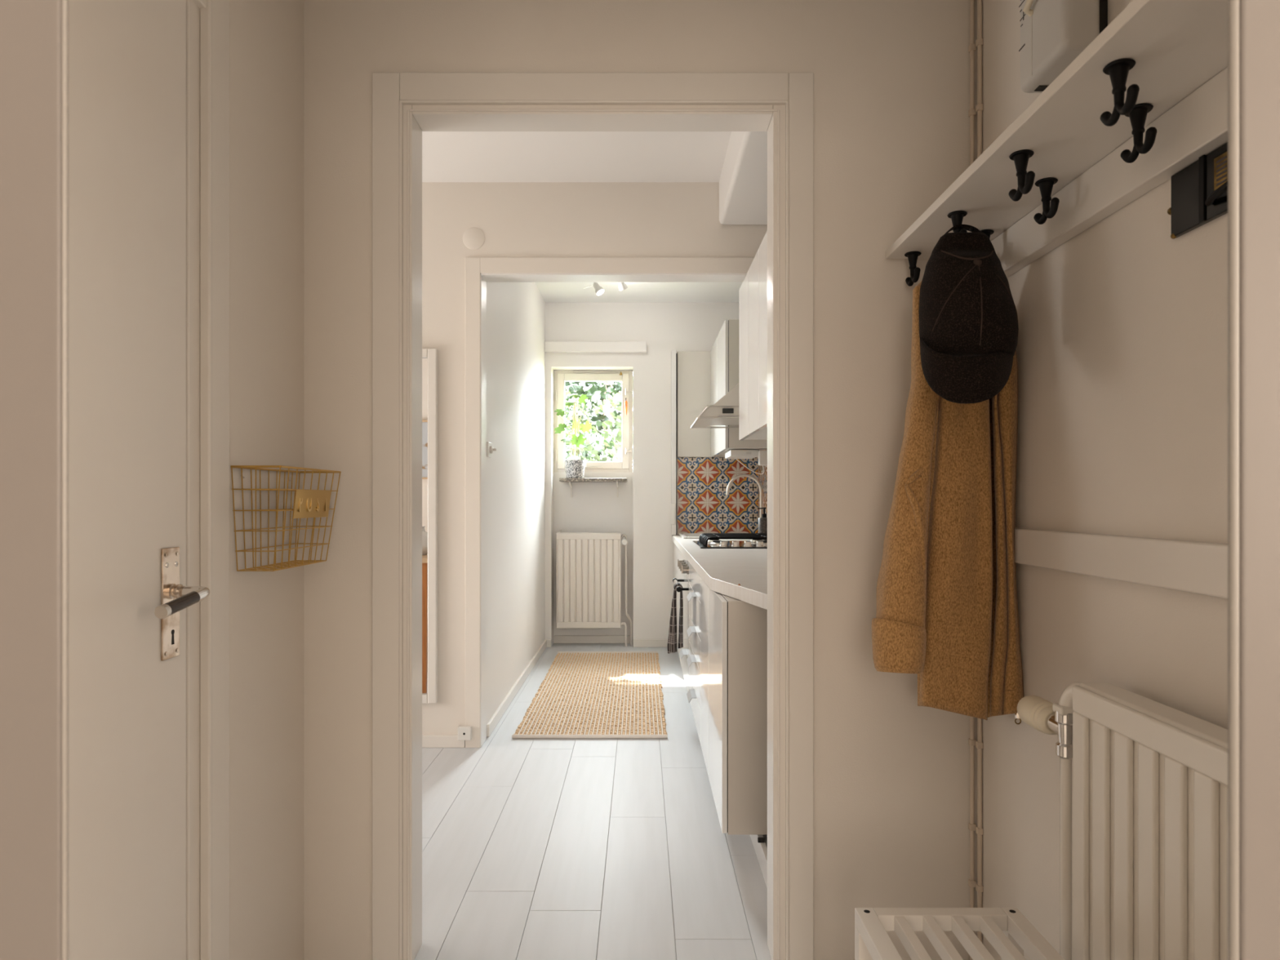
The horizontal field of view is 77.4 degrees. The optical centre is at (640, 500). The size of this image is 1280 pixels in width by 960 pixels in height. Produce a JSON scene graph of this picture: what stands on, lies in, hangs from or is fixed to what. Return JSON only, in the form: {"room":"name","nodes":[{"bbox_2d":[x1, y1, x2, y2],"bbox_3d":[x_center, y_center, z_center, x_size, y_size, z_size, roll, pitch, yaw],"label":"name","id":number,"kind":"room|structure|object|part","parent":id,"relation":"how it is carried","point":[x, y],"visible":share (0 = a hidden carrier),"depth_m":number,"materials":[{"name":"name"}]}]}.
{"room":"entrance hallway","nodes":[
{"label":"entrance hallway","id":0,"kind":"room"},
{"bbox_2d":[229,0,303,959],"bbox_3d":[-0.896,-0.190,1.249,0.194,2.580,1.352,0,0,0],"label":"wall","id":1,"kind":"structure","parent":0,"point":[266,37],"depth_m":1.70,"materials":[{"name":"beige paint"}]},
{"bbox_2d":[68,0,209,959],"bbox_3d":[-0.784,0.102,1.035,0.113,1.980,0.752,0,0,0],"label":"door","id":2,"kind":"structure","parent":1,"relation":"in","point":[129,595],"depth_m":1.25,"materials":[{"name":"paint"}]},
{"bbox_3d":[-0.741,0.173,1.239,0.021,0.022,0.014,0,0,0],"label":"lever","id":3,"kind":"part","parent":2,"relation":"part of","materials":[{"name":"silver metal"}]},
{"bbox_3d":[-0.800,0.175,1.359,0.004,0.188,0.050,0,0,0],"label":"handle plate","id":4,"kind":"part","parent":2,"relation":"part of","materials":[{"name":"silver metal"}]},
{"bbox_2d":[186,0,229,959],"bbox_3d":[-0.820,0.058,1.078,0.078,2.083,0.905,0,0,0],"label":"door frame","id":5,"kind":"structure","parent":1,"relation":"attached to","point":[207,21],"depth_m":1.45,"materials":[{"name":"white paint"}]},
{"bbox_2d":[230,465,341,571],"bbox_3d":[-0.748,0.037,1.706,0.101,0.208,0.314,0,0,0],"label":"basket","id":6,"kind":"object","parent":1,"relation":"attached to","point":[314,504],"visible":1,"depth_m":1.69,"materials":[{"name":"gold metal"}]},
{"bbox_3d":[-0.705,0.009,1.718,0.008,0.059,0.181,0,0,0],"label":"name plate","id":7,"kind":"part","parent":6,"relation":"part of","materials":[{"name":"gold metal"}]},
{"bbox_2d":[486,282,545,724],"bbox_3d":[-0.782,-0.250,4.980,0.136,2.700,2.640,0,0,0],"label":"wall","id":8,"kind":"structure","parent":0,"point":[516,311],"depth_m":4.50,"materials":[{"name":"white paint"}]},
{"bbox_2d":[486,441,496,457],"bbox_3d":[-0.694,-0.235,3.735,0.040,0.070,0.070,0,0,0],"label":"wall switch","id":9,"kind":"object","parent":8,"relation":"attached to","point":[490,449],"visible":1,"depth_m":3.72,"materials":[{"name":"white plastic"}]},
{"bbox_2d":[486,441,491,457],"bbox_3d":[-0.709,-0.235,3.735,0.010,0.070,0.070,0,0,0],"label":"switch plate","id":10,"kind":"object","parent":9,"relation":"attached to","point":[488,444],"depth_m":3.70,"materials":[{"name":"white plastic"}]},
{"bbox_3d":[-0.689,-0.235,3.735,0.030,0.036,0.036,0,0,0],"label":"switch knob","id":11,"kind":"part","parent":9,"relation":"part of","materials":[{"name":"white plastic"}]},
{"bbox_2d":[486,635,667,737],"bbox_3d":[-0.238,1.070,4.916,0.956,0.060,2.432,0,0,0],"label":"baseboard","id":12,"kind":"structure","parent":8,"relation":"attached to","point":[491,724],"depth_m":5.96,"materials":[{"name":"white paint"}]},
{"bbox_2d":[422,131,731,182],"bbox_3d":[-1.025,-1.518,2.780,4.050,0.205,1.760,0,0,0],"label":"ceiling","id":13,"kind":"structure","parent":0,"point":[446,156],"depth_m":3.29,"materials":[{"name":"white paint"}]},
{"bbox_2d":[719,130,767,224],"bbox_3d":[0.626,-1.325,2.760,0.557,0.210,1.599,0,0,0],"label":"beam","id":14,"kind":"structure","parent":13,"relation":"attached to","point":[743,181],"depth_m":3.12,"materials":[{"name":"white paint"}]},
{"bbox_2d":[414,643,771,959],"bbox_3d":[-0.400,1.160,1.625,5.400,0.120,9.650,0,0,0],"label":"floor","id":15,"kind":"structure","parent":0,"point":[533,849],"depth_m":2.51,"materials":[{"name":"grey"}]},
{"bbox_2d":[511,651,667,738],"bbox_3d":[-0.233,1.091,4.690,0.722,0.018,2.038,0,0,0],"label":"jute rug","id":16,"kind":"object","parent":15,"relation":"on","point":[583,695],"visible":1,"depth_m":4.37,"materials":[{"name":"beige fabric"}]},
{"bbox_2d":[673,542,683,672],"bbox_3d":[0.561,0.655,5.272,0.632,0.702,1.363,0,0,0],"label":"base cabinet","id":17,"kind":"object","parent":15,"relation":"on","point":[677,554],"visible":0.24,"depth_m":5.23,"materials":[{"name":"beige"}]},
{"bbox_3d":[0.253,0.653,5.612,0.015,0.697,0.683,0,0,0],"label":"door","id":18,"kind":"part","parent":17,"relation":"part of","materials":[{"name":"white wood"}]},
{"bbox_3d":[0.253,0.653,4.930,0.015,0.697,0.678,0,0,0],"label":"door","id":19,"kind":"part","parent":17,"relation":"part of","materials":[{"name":"white"}]},
{"bbox_2d":[672,555,689,692],"bbox_3d":[0.529,0.655,4.290,0.696,0.702,0.598,0,0,0],"label":"oven","id":20,"kind":"object","parent":15,"relation":"on","point":[684,565],"visible":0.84,"depth_m":4.22,"materials":[{"name":"beige"}]},
{"bbox_2d":[666,582,683,653],"bbox_3d":[0.179,0.614,4.128,0.082,0.364,0.109,0,0,0],"label":"kitchen towel","id":21,"kind":"object","parent":20,"relation":"hanging from","point":[672,638],"visible":0.96,"depth_m":4.10,"materials":[{"name":"fabric"}]},
{"bbox_3d":[0.228,0.827,4.280,0.034,0.024,0.160,0,0,0],"label":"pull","id":22,"kind":"part","parent":20,"relation":"part of","materials":[{"name":"silver metal"}]},
{"bbox_3d":[0.230,0.358,4.080,0.030,0.044,0.044,0,0,0],"label":"knob","id":23,"kind":"part","parent":20,"relation":"part of","materials":[{"name":"silver metal"}]},
{"bbox_3d":[0.253,0.612,4.290,0.016,0.397,0.597,0,0,0],"label":"door","id":24,"kind":"part","parent":20,"relation":"part of","materials":[{"name":"white"}]},
{"bbox_3d":[0.253,0.908,4.290,0.016,0.190,0.597,0,0,0],"label":"drawer","id":25,"kind":"part","parent":20,"relation":"part of","materials":[{"name":"white"}]},
{"bbox_3d":[0.253,0.357,4.290,0.016,0.106,0.597,0,0,0],"label":"control panel","id":26,"kind":"part","parent":20,"relation":"part of","materials":[{"name":"white metal"}]},
{"bbox_2d":[686,563,701,746],"bbox_3d":[0.544,0.655,3.620,0.666,0.702,0.738,0,0,0],"label":"base cabinet","id":27,"kind":"object","parent":15,"relation":"on","point":[694,631],"visible":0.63,"depth_m":3.54,"materials":[{"name":"beige"}]},
{"bbox_3d":[0.228,0.879,3.580,0.034,0.024,0.160,0,0,0],"label":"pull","id":28,"kind":"part","parent":27,"relation":"part of","materials":[{"name":"silver metal"}]},
{"bbox_3d":[0.228,0.722,3.580,0.034,0.024,0.160,0,0,0],"label":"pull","id":29,"kind":"part","parent":27,"relation":"part of","materials":[{"name":"silver metal"}]},
{"bbox_3d":[0.228,0.591,3.580,0.034,0.024,0.160,0,0,0],"label":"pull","id":30,"kind":"part","parent":27,"relation":"part of","materials":[{"name":"silver metal"}]},
{"bbox_3d":[0.228,0.435,3.580,0.034,0.024,0.160,0,0,0],"label":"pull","id":31,"kind":"part","parent":27,"relation":"part of","materials":[{"name":"silver metal"}]},
{"bbox_3d":[0.253,0.934,3.620,0.015,0.136,0.738,0,0,0],"label":"drawer","id":32,"kind":"part","parent":27,"relation":"part of","materials":[{"name":"white"}]},
{"bbox_3d":[0.253,0.786,3.620,0.015,0.155,0.738,0,0,0],"label":"drawer","id":33,"kind":"part","parent":27,"relation":"part of","materials":[{"name":"white"}]},
{"bbox_3d":[0.253,0.642,3.620,0.015,0.129,0.738,0,0,0],"label":"drawer","id":34,"kind":"part","parent":27,"relation":"part of","materials":[{"name":"white"}]},
{"bbox_3d":[0.253,0.499,3.620,0.015,0.154,0.738,0,0,0],"label":"drawer","id":35,"kind":"part","parent":27,"relation":"part of","materials":[{"name":"white"}]},
{"bbox_3d":[0.253,0.362,3.620,0.015,0.115,0.738,0,0,0],"label":"drawer","id":36,"kind":"part","parent":27,"relation":"part of","materials":[{"name":"white"}]},
{"bbox_2d":[701,577,767,834],"bbox_3d":[0.561,0.655,2.824,0.632,0.702,0.850,0,0,0],"label":"base cabinet","id":37,"kind":"object","parent":15,"relation":"on","point":[734,632],"visible":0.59,"depth_m":2.40,"materials":[{"name":"beige"}]},
{"bbox_3d":[0.253,0.653,3.065,0.015,0.697,0.368,0,0,0],"label":"filler panel","id":38,"kind":"part","parent":37,"relation":"part of","materials":[{"name":"white"}]},
{"bbox_3d":[0.253,0.653,2.639,0.015,0.697,0.480,0,0,0],"label":"door","id":39,"kind":"part","parent":37,"relation":"part of","materials":[{"name":"white laminate"}]},
{"bbox_2d":[671,534,767,609],"bbox_3d":[0.559,0.279,4.024,0.649,0.048,3.877,0,0,0],"label":"countertop","id":40,"kind":"structure","parent":37,"relation":"on","point":[740,574],"depth_m":3.06,"materials":[{"name":"stone"}]},
{"bbox_2d":[671,350,676,534],"bbox_3d":[0.249,-0.423,5.925,0.042,1.363,0.089,0,0,0],"label":"board","id":41,"kind":"object","parent":40,"relation":"on","point":[673,355],"visible":1,"depth_m":5.88,"materials":[{"name":"white"}]},
{"bbox_2d":[671,503,675,524],"bbox_3d":[0.239,0.102,5.871,0.034,0.155,0.018,0,0,0],"label":"wall switch","id":42,"kind":"object","parent":41,"relation":"attached to","point":[673,505],"visible":1,"depth_m":5.87,"materials":[{"name":"white plastic"}]},
{"bbox_2d":[679,533,703,538],"bbox_3d":[0.550,0.338,5.635,0.530,0.184,0.580,0,0,0],"label":"sink","id":43,"kind":"object","parent":40,"relation":"in","point":[685,535],"visible":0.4,"depth_m":5.89,"materials":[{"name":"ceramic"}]},
{"bbox_2d":[684,534,700,537],"bbox_3d":[0.550,0.344,5.635,0.494,0.172,0.546,0,0,0],"label":"basin","id":44,"kind":"object","parent":43,"relation":"in","point":[686,535],"depth_m":5.90,"materials":[{"name":"white ceramic"}]},
{"bbox_2d":[692,533,767,548],"bbox_3d":[0.579,0.232,4.600,0.518,0.057,0.660,0,0,0],"label":"gas hob","id":45,"kind":"object","parent":40,"relation":"in","point":[706,540],"visible":0.75,"depth_m":4.48,"materials":[{"name":"black metal"}]},
{"bbox_3d":[0.440,0.246,4.520,0.090,0.012,0.090,0,0,0],"label":"burner","id":46,"kind":"part","parent":45,"relation":"part of","materials":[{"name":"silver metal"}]},
{"bbox_3d":[0.450,0.239,4.335,0.042,0.026,0.042,0,0,0],"label":"knob","id":47,"kind":"part","parent":45,"relation":"part of","materials":[{"name":"silver metal"}]},
{"bbox_3d":[0.579,0.256,4.600,0.518,0.008,0.660,0,0,0],"label":"glass","id":48,"kind":"part","parent":45,"relation":"part of","materials":[{"name":"black glass"}]},
{"bbox_3d":[0.516,0.239,4.335,0.042,0.026,0.042,0,0,0],"label":"knob","id":49,"kind":"part","parent":45,"relation":"part of","materials":[{"name":"silver metal"}]},
{"bbox_3d":[0.582,0.239,4.335,0.042,0.026,0.042,0,0,0],"label":"knob","id":50,"kind":"part","parent":45,"relation":"part of","materials":[{"name":"silver metal"}]},
{"bbox_3d":[0.648,0.239,4.335,0.042,0.026,0.042,0,0,0],"label":"knob","id":51,"kind":"part","parent":45,"relation":"part of","materials":[{"name":"silver metal"}]},
{"bbox_2d":[725,473,762,517],"bbox_3d":[0.722,0.040,5.472,0.268,0.440,0.108,0,0,0],"label":"faucet","id":52,"kind":"object","parent":40,"relation":"on","point":[753,477],"visible":0.68,"depth_m":5.49,"materials":[{"name":"silver metal"}]},
{"bbox_2d":[757,506,767,540],"bbox_3d":[0.773,0.153,5.000,0.081,0.214,0.078,0,0,0],"label":"soap dispenser","id":53,"kind":"object","parent":40,"relation":"on","point":[762,522],"visible":0.66,"depth_m":4.97,"materials":[{"name":"metal"}]},
{"bbox_2d":[758,517,767,540],"bbox_3d":[0.775,0.185,5.000,0.078,0.149,0.078,0,0,0],"label":"bottle","id":54,"kind":"object","parent":53,"relation":"on","point":[762,522],"depth_m":4.96,"materials":[{"name":"glass"}]},
{"bbox_2d":[749,834,767,888],"bbox_3d":[0.363,1.057,4.030,0.022,0.086,3.860,0,0,0],"label":"plinth","id":55,"kind":"object","parent":15,"relation":"on","point":[760,847],"visible":0.11,"depth_m":2.38,"materials":[{"name":"white wood"}]},
{"bbox_2d":[854,907,1064,959],"bbox_3d":[0.506,0.899,1.014,0.278,0.402,0.711,0,0,0],"label":"slatted bench","id":56,"kind":"object","parent":15,"relation":"on","point":[1011,934],"visible":1,"depth_m":1.31,"materials":[{"name":"white paint"}]},
{"bbox_3d":[0.381,0.914,1.356,0.027,0.372,0.026,0,0,0],"label":"leg","id":57,"kind":"part","parent":56,"relation":"part of","materials":[{"name":"white paint"}]},
{"bbox_3d":[0.383,0.713,1.014,0.031,0.029,0.711,0,0,0],"label":"rail","id":58,"kind":"part","parent":56,"relation":"part of","materials":[{"name":"white paint"}]},
{"bbox_3d":[0.508,0.712,1.356,0.219,0.027,0.026,0,0,0],"label":"rail","id":59,"kind":"part","parent":56,"relation":"part of","materials":[{"name":"white paint"}]},
{"bbox_3d":[0.632,0.914,1.356,0.027,0.372,0.026,0,0,0],"label":"leg","id":60,"kind":"part","parent":56,"relation":"part of","materials":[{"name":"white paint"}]},
{"bbox_3d":[0.631,0.713,1.014,0.027,0.029,0.711,0,0,0],"label":"rail","id":61,"kind":"part","parent":56,"relation":"part of","materials":[{"name":"white paint"}]},
{"bbox_2d":[422,182,767,734],"bbox_3d":[-1.000,-0.225,3.608,4.000,2.650,0.110,0,0,0],"label":"wall","id":62,"kind":"structure","parent":0,"point":[514,219],"depth_m":3.56,"materials":[{"name":"beige paint"}]},
{"bbox_2d":[422,348,437,703],"bbox_3d":[-1.151,0.115,3.542,0.498,1.570,0.029,0,0,0],"label":"wall mirror","id":63,"kind":"object","parent":62,"relation":"attached to","point":[429,356],"visible":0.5,"depth_m":3.53,"materials":[{"name":"white paint"}]},
{"bbox_2d":[422,357,427,693],"bbox_3d":[-1.151,0.115,3.549,0.422,1.494,0.012,0,0,0],"label":"mirror glass","id":64,"kind":"object","parent":63,"relation":"attached to","point":[424,360],"depth_m":3.54,"materials":[{"name":"silver mirror"}]},
{"bbox_2d":[422,734,465,747],"bbox_3d":[-1.840,1.073,3.551,2.120,0.055,0.016,0,0,0],"label":"baseboard","id":65,"kind":"structure","parent":62,"relation":"attached to","point":[428,740],"depth_m":3.54,"materials":[{"name":"white paint"}]},
{"bbox_2d":[457,725,471,740],"bbox_3d":[-0.777,1.031,3.529,0.058,0.058,0.026,0,0,0],"label":"junction box","id":66,"kind":"object","parent":62,"relation":"attached to","point":[464,732],"visible":1,"depth_m":3.52,"materials":[{"name":"white plastic"}]},
{"bbox_2d":[465,257,754,747],"bbox_3d":[0.052,0.011,3.607,1.663,2.177,0.123,0,0,0],"label":"door frame","id":67,"kind":"structure","parent":62,"relation":"attached to","point":[479,271],"depth_m":3.54,"materials":[{"name":"beige paint"}]},
{"bbox_2d":[535,282,742,302],"bbox_3d":[0.050,-1.548,4.980,1.900,0.144,2.680,0,0,0],"label":"ceiling","id":68,"kind":"structure","parent":0,"point":[551,292],"depth_m":5.69,"materials":[{"name":"white paint"}]},
{"bbox_2d":[583,282,627,295],"bbox_3d":[-0.227,-1.403,5.202,0.289,0.145,0.091,0,0,-6],"label":"ceiling spotlight","id":69,"kind":"object","parent":68,"relation":"attached to","point":[599,290],"visible":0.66,"depth_m":5.19,"materials":[{"name":"white plastic"}]},
{"bbox_2d":[303,0,977,959],"bbox_3d":[-1.036,-0.223,1.931,4.134,2.647,0.071,0,0,0],"label":"wall","id":70,"kind":"structure","parent":0,"point":[891,77],"depth_m":1.90,"materials":[{"name":"beige paint"}]},
{"bbox_2d":[372,72,813,959],"bbox_3d":[-0.112,0.047,1.926,1.040,2.106,0.105,0,0,0],"label":"door frame","id":71,"kind":"structure","parent":70,"relation":"attached to","point":[405,105],"depth_m":1.88,"materials":[{"name":"white paint"}]},
{"bbox_2d":[968,0,976,959],"bbox_3d":[0.785,-0.166,1.889,0.015,2.528,0.012,0,0,0],"label":"pipe","id":72,"kind":"object","parent":70,"relation":"attached to","point":[971,47],"visible":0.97,"depth_m":1.89,"materials":[{"name":"beige metal"}]},
{"bbox_2d":[545,302,738,647],"bbox_3d":[0.125,-0.250,6.135,1.750,2.700,0.330,0,0,0],"label":"wall","id":73,"kind":"structure","parent":0,"point":[642,510],"depth_m":5.97,"materials":[{"name":"white paint"}]},
{"bbox_2d":[553,370,632,471],"bbox_3d":[-0.363,-0.605,6.141,0.607,0.787,0.118,0,0,0],"label":"window","id":74,"kind":"structure","parent":73,"relation":"in","point":[560,377],"depth_m":6.12,"materials":[{"name":"white paint"}]},
{"bbox_3d":[-0.345,-0.979,6.110,0.350,0.014,0.008,0,0,0],"label":"stay arm","id":75,"kind":"part","parent":74,"relation":"part of","materials":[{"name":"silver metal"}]},
{"bbox_2d":[624,397,627,415],"bbox_3d":[-0.111,-0.713,6.100,0.023,0.135,0.023,0,0,0],"label":"handle","id":76,"kind":"object","parent":74,"relation":"hanging from","point":[625,401],"visible":1,"depth_m":6.09,"materials":[{"name":"orange paint"}]},
{"bbox_2d":[559,478,626,497],"bbox_3d":[-0.353,-0.091,6.029,0.500,0.142,0.199,0,0,0],"label":"window sill","id":77,"kind":"structure","parent":73,"relation":"attached to","point":[570,480],"depth_m":5.93,"materials":[{"name":"stone"}]},
{"bbox_2d":[554,393,591,478],"bbox_3d":[-0.509,-0.485,5.999,0.290,0.646,0.187,0,0,-23],"label":"potted plant","id":78,"kind":"object","parent":77,"relation":"on","point":[575,468],"visible":0.96,"depth_m":5.98,"materials":[{"name":"green plant"}]},
{"bbox_3d":[-0.494,-0.231,6.020,0.159,0.138,0.159,0,0,0],"label":"pot","id":79,"kind":"part","parent":78,"relation":"part of","materials":[{"name":"ceramic"}]},
{"bbox_3d":[-0.495,-0.497,6.021,0.036,0.451,0.011,0,0,-44],"label":"vine stem","id":80,"kind":"part","parent":78,"relation":"part of","materials":[{"name":"green plant"}]},
{"bbox_3d":[-0.461,-0.578,6.020,0.088,0.358,0.004,0,0,0],"label":"stem","id":81,"kind":"part","parent":78,"relation":"part of","materials":[{"name":"green plant"}]},
{"bbox_2d":[555,529,632,646],"bbox_3d":[-0.345,0.661,6.032,0.570,0.878,0.196,0,0,0],"label":"radiator","id":82,"kind":"object","parent":73,"relation":"attached to","point":[588,564],"visible":1,"depth_m":5.95,"materials":[{"name":"white metal"}]},
{"bbox_2d":[544,341,646,352],"bbox_3d":[-0.335,-1.137,5.946,0.755,0.075,0.052,0,0,0],"label":"box","id":83,"kind":"object","parent":73,"relation":"attached to","point":[549,346],"visible":1,"depth_m":5.92,"materials":[{"name":"white paint"}]},
{"bbox_2d":[677,351,711,457],"bbox_3d":[0.580,-0.713,5.952,0.607,0.785,0.035,0,0,0],"label":"wall panel","id":84,"kind":"object","parent":73,"relation":"attached to","point":[694,367],"visible":0.44,"depth_m":5.94,"materials":[{"name":"beige paint"}]},
{"bbox_2d":[676,457,758,534],"bbox_3d":[0.578,-0.030,5.966,0.615,0.577,0.010,0,0,0],"label":"tile backsplash","id":85,"kind":"structure","parent":73,"relation":"attached to","point":[704,505],"depth_m":5.96,"materials":[{"name":"multicoloured tile"}]},
{"bbox_2d":[977,0,1227,959],"bbox_3d":[0.867,-0.190,1.249,0.136,2.580,1.352,0,0,0],"label":"wall","id":86,"kind":"structure","parent":0,"point":[1122,348],"depth_m":1.40,"materials":[{"name":"beige paint"}]},
{"bbox_2d":[975,0,982,942],"bbox_3d":[0.792,-0.166,1.866,0.014,2.528,0.012,0,0,0],"label":"pipe","id":87,"kind":"object","parent":86,"relation":"attached to","point":[979,42],"visible":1,"depth_m":1.86,"materials":[{"name":"beige metal"}]},
{"bbox_2d":[885,0,1227,286],"bbox_3d":[0.688,-0.535,1.266,0.221,0.104,1.234,0,0,0],"label":"coat rack","id":88,"kind":"object","parent":86,"relation":"attached to","point":[1146,99],"visible":0.77,"depth_m":1.20,"materials":[{"name":"white paint"}]},
{"bbox_2d":[871,280,1023,724],"bbox_3d":[0.638,-0.023,1.678,0.373,1.007,0.158,0,0,-18],"label":"jacket","id":89,"kind":"object","parent":88,"relation":"hanging from","point":[947,615],"visible":0.77,"depth_m":1.62,"materials":[{"name":"brown fabric"}]},
{"bbox_2d":[918,224,1018,404],"bbox_3d":[0.628,-0.359,1.516,0.190,0.370,0.152,0,0,0],"label":"baseball cap","id":90,"kind":"object","parent":88,"relation":"hanging from","point":[969,327],"visible":1,"depth_m":1.47,"materials":[{"name":"fabric"}]},
{"bbox_3d":[0.629,-0.394,1.511,0.183,0.239,0.120,0,0,0],"label":"crown","id":91,"kind":"part","parent":90,"relation":"part of","materials":[{"name":"fabric"}]},
{"bbox_2d":[1018,0,1107,93],"bbox_3d":[0.749,-0.981,1.438,0.100,0.426,0.168,0,0,0],"label":"meter box","id":92,"kind":"object","parent":86,"relation":"attached to","point":[1054,33],"visible":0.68,"depth_m":1.40,"materials":[{"name":"white plastic"}]},
{"bbox_3d":[0.792,-0.983,1.437,0.014,0.401,0.143,0,0,0],"label":"plate","id":93,"kind":"part","parent":92,"relation":"part of","materials":[{"name":"black"}]},
{"bbox_2d":[1014,528,1227,599],"bbox_3d":[0.789,0.096,1.263,0.021,0.073,1.266,0,0,0],"label":"wall rail","id":94,"kind":"object","parent":86,"relation":"attached to","point":[1199,567],"visible":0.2,"depth_m":1.26,"materials":[{"name":"white paint"}]},
{"bbox_2d":[1167,142,1227,239],"bbox_3d":[0.785,-0.435,1.053,0.029,0.095,0.291,0,0,0],"label":"wall plate","id":95,"kind":"object","parent":86,"relation":"attached to","point":[1199,191],"visible":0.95,"depth_m":1.12,"materials":[{"name":"paint"}]},
{"bbox_3d":[0.000,-0.238,0.590,4.583,2.675,0.072,0,0,0],"label":"wall","id":96,"kind":"structure","parent":0,"visible":0},
{"bbox_2d":[0,0,1279,959],"bbox_3d":[0.000,0.073,0.590,1.375,2.055,0.081,0,0,0],"label":"door frame","id":97,"kind":"structure","parent":96,"relation":"attached to","point":[34,33],"depth_m":0.55,"materials":[{"name":"grey paint"}]},
{"bbox_2d":[1017,681,1227,959],"bbox_3d":[0.745,0.699,1.063,0.108,0.801,0.827,0,0,0],"label":"radiator","id":98,"kind":"object","parent":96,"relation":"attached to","point":[1150,776],"visible":0.95,"depth_m":1.15,"materials":[{"name":"white metal"}]},
{"bbox_3d":[0.952,-0.250,4.125,0.135,2.700,4.350,0,0,0],"label":"wall","id":99,"kind":"structure","parent":0,"visible":0},
{"bbox_2d":[690,383,738,428],"bbox_3d":[0.591,-0.869,4.585,0.571,0.863,0.601,0,0,0],"label":"hood","id":100,"kind":"object","parent":99,"relation":"attached to","point":[725,411],"visible":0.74,"depth_m":4.29,"materials":[{"name":"silver metal"}]},
{"bbox_2d":[722,408,733,413],"bbox_3d":[0.470,-0.478,4.291,0.060,0.027,0.008,0,0,0],"label":"switch","id":101,"kind":"object","parent":100,"relation":"attached to","point":[724,410],"depth_m":4.29,"materials":[{"name":"black plastic"}]},
{"bbox_2d":[711,319,767,457],"bbox_3d":[0.698,-0.713,5.416,0.356,0.795,1.029,0,0,0],"label":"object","id":102,"kind":"object","parent":99,"relation":"attached to","point":[725,349],"visible":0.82,"depth_m":4.94,"materials":[{"name":"beige"}]},
{"bbox_2d":[724,449,759,458],"bbox_3d":[0.650,-0.293,5.138,0.180,0.042,0.324,0,0,0],"label":"power adapter","id":103,"kind":"object","parent":102,"relation":"attached to","point":[738,454],"visible":1,"depth_m":4.98,"materials":[{"name":"white plastic"}]},
{"bbox_2d":[733,450,767,474],"bbox_3d":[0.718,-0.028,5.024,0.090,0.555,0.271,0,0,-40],"label":"plug","id":104,"kind":"object","parent":103,"relation":"attached to","point":[762,455],"visible":0.61,"depth_m":4.93,"materials":[{"name":"white plastic"}]},
{"bbox_3d":[0.683,-0.217,5.033,0.216,0.114,0.013,0,0,37],"label":"cord","id":105,"kind":"part","parent":104,"relation":"part of","materials":[{"name":"white plastic"}]},
{"bbox_2d":[738,231,767,439],"bbox_3d":[0.655,-0.596,2.953,0.441,0.665,1.151,0,0,0],"label":"upper cabinet","id":106,"kind":"object","parent":99,"relation":"attached to","point":[753,292],"visible":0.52,"depth_m":3.07,"materials":[{"name":"beige wood"}]},
{"bbox_2d":[758,465,767,517],"bbox_3d":[0.881,-0.030,4.941,0.007,0.577,2.044,0,0,0],"label":"tile backsplash","id":107,"kind":"structure","parent":99,"relation":"attached to","point":[762,478],"depth_m":5.69,"materials":[{"name":"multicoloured tile"}]},
{"label":"outside","id":108,"kind":"structure","parent":0,"visible":0},
{"bbox_3d":[0.000,1.375,14.225,16.000,0.250,15.550,0,0,0],"label":"ground","id":109,"kind":"structure","parent":108,"visible":0},
{"bbox_2d":[564,373,633,461],"bbox_3d":[-0.702,-1.325,12.278,5.590,5.152,2.952,0,0,0],"label":"tree","id":110,"kind":"object","parent":109,"relation":"on","point":[609,387],"visible":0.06,"depth_m":11.97,"materials":[{"name":"green plant"}]},
{"bbox_2d":[564,391,633,471],"bbox_3d":[-0.905,0.043,8.036,3.746,2.414,1.135,0,0,0],"label":"shrub","id":111,"kind":"object","parent":109,"relation":"on","point":[615,432],"visible":0.06,"depth_m":7.96,"materials":[{"name":"green plant"}]},
{"bbox_2d":[564,425,633,463],"bbox_3d":[-0.468,0.146,9.657,3.406,2.207,1.644,0,0,5],"label":"shrub","id":112,"kind":"object","parent":109,"relation":"on","point":[613,447],"visible":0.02,"depth_m":9.63,"materials":[{"name":"green plant"}]}
]}

